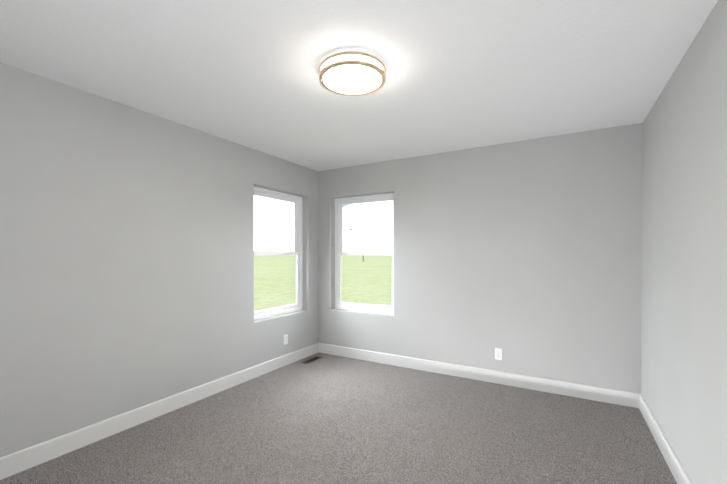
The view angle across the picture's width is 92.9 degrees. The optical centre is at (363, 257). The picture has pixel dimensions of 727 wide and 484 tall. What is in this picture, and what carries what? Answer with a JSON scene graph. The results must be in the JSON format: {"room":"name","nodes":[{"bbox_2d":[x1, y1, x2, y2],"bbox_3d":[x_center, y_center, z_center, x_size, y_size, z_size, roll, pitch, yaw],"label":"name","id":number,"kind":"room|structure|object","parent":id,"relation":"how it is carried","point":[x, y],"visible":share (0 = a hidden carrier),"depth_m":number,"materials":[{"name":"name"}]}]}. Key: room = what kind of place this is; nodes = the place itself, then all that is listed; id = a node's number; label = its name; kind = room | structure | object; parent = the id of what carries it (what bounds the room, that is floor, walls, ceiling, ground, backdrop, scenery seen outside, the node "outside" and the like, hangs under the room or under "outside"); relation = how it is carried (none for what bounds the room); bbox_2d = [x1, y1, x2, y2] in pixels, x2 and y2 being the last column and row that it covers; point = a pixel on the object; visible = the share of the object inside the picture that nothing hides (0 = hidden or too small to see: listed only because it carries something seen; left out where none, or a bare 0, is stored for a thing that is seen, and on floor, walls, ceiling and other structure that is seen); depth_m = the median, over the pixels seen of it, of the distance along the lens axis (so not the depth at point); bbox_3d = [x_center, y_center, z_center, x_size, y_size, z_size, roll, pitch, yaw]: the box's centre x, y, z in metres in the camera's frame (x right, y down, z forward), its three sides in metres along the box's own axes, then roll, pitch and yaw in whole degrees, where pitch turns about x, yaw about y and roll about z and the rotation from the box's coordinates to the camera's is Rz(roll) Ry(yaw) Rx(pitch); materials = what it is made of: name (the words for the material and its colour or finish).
{"room":"empty bedroom","nodes":[
{"label":"empty bedroom","id":0,"kind":"room"},
{"bbox_2d":[0,62,317,457],"bbox_3d":[-1.756,0.071,2.870,0.200,2.440,4.660,0,1,30],"label":"wall","id":1,"kind":"structure","parent":0,"point":[126,258],"depth_m":2.57,"materials":[{"name":"paint"}]},
{"bbox_2d":[0,343,318,479],"bbox_3d":[-1.663,1.229,2.826,0.015,0.125,4.260,0,1,30],"label":"baseboard","id":2,"kind":"structure","parent":1,"relation":"attached to","point":[27,458],"depth_m":2.62,"materials":[{"name":"white paint"}]},
{"bbox_2d":[254,187,302,319],"bbox_3d":[-1.064,-0.050,4.164,0.085,1.480,0.915,0,1,30],"label":"window","id":3,"kind":"structure","parent":1,"relation":"in","point":[296,201],"depth_m":4.36,"materials":[{"name":"white plastic"}]},
{"bbox_2d":[283,334,287,344],"bbox_3d":[-0.926,0.976,4.119,0.007,0.115,0.070,0,1,30],"label":"electrical outlet","id":4,"kind":"object","parent":1,"relation":"attached to","point":[285,339],"visible":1,"depth_m":4.11,"materials":[{"name":"white plastic"}]},
{"bbox_2d":[0,352,676,483],"bbox_3d":[-0.174,1.304,1.974,3.846,0.012,4.660,0,1,30],"label":"floor","id":5,"kind":"structure","parent":0,"point":[329,419],"depth_m":2.47,"materials":[{"name":"carpet"}]},
{"bbox_2d":[301,356,322,363],"bbox_3d":[-0.643,1.282,4.316,0.104,0.014,0.304,0,1,30],"label":"air vent register","id":6,"kind":"object","parent":5,"relation":"in","point":[315,358],"visible":0.98,"depth_m":4.33,"materials":[{"name":"brown metal"}]},
{"bbox_2d":[0,0,717,170],"bbox_3d":[-0.174,-1.202,1.954,3.846,0.120,4.660,0,1,30],"label":"ceiling","id":7,"kind":"structure","parent":0,"point":[463,74],"depth_m":2.02,"materials":[{"name":"white paint"}]},
{"bbox_2d":[319,51,385,96],"bbox_3d":[-0.067,-1.097,2.089,0.400,0.092,0.400,0,1,30],"label":"flush-mount light","id":8,"kind":"object","parent":7,"relation":"attached to","point":[351,73],"visible":1,"depth_m":2.02,"materials":[{"name":"white glass"}]},
{"bbox_2d":[318,123,642,392],"bbox_3d":[0.934,0.063,3.899,3.846,2.440,0.200,0,1,30],"label":"wall","id":9,"kind":"structure","parent":0,"point":[525,256],"depth_m":3.46,"materials":[{"name":"paint"}]},
{"bbox_2d":[335,193,393,313],"bbox_3d":[0.030,-0.052,4.465,0.915,1.480,0.085,0,1,30],"label":"window","id":10,"kind":"structure","parent":9,"relation":"in","point":[339,204],"depth_m":4.53,"materials":[{"name":"white plastic"}]},
{"bbox_2d":[319,343,640,407],"bbox_3d":[0.880,1.221,3.815,3.446,0.125,0.015,0,1,30],"label":"baseboard","id":11,"kind":"structure","parent":9,"relation":"attached to","point":[612,396],"depth_m":3.53,"materials":[{"name":"white paint"}]},
{"bbox_2d":[495,348,501,359],"bbox_3d":[1.379,0.986,3.532,0.070,0.115,0.007,0,1,30],"label":"electrical outlet","id":12,"kind":"object","parent":9,"relation":"attached to","point":[498,353],"visible":1,"depth_m":3.53,"materials":[{"name":"white plastic"}]},
{"bbox_2d":[641,0,726,483],"bbox_3d":[1.407,0.085,1.058,0.200,2.440,4.660,0,1,30],"label":"wall","id":13,"kind":"structure","parent":0,"point":[684,296],"depth_m":1.84,"materials":[{"name":"paint"}]},
{"bbox_2d":[639,394,692,483],"bbox_3d":[1.314,1.242,1.121,0.015,0.125,4.260,0,1,30],"label":"baseboard","id":14,"kind":"structure","parent":13,"relation":"attached to","point":[677,470],"depth_m":2.23,"materials":[{"name":"white paint"}]},
{"label":"outside","id":15,"kind":"structure","parent":0,"visible":0},
{"bbox_2d":[254,255,391,310],"bbox_3d":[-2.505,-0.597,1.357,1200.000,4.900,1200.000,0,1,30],"label":"grass","id":16,"kind":"structure","parent":15,"point":[379,285],"depth_m":24.86,"materials":[{"name":"green plant"}]}
]}

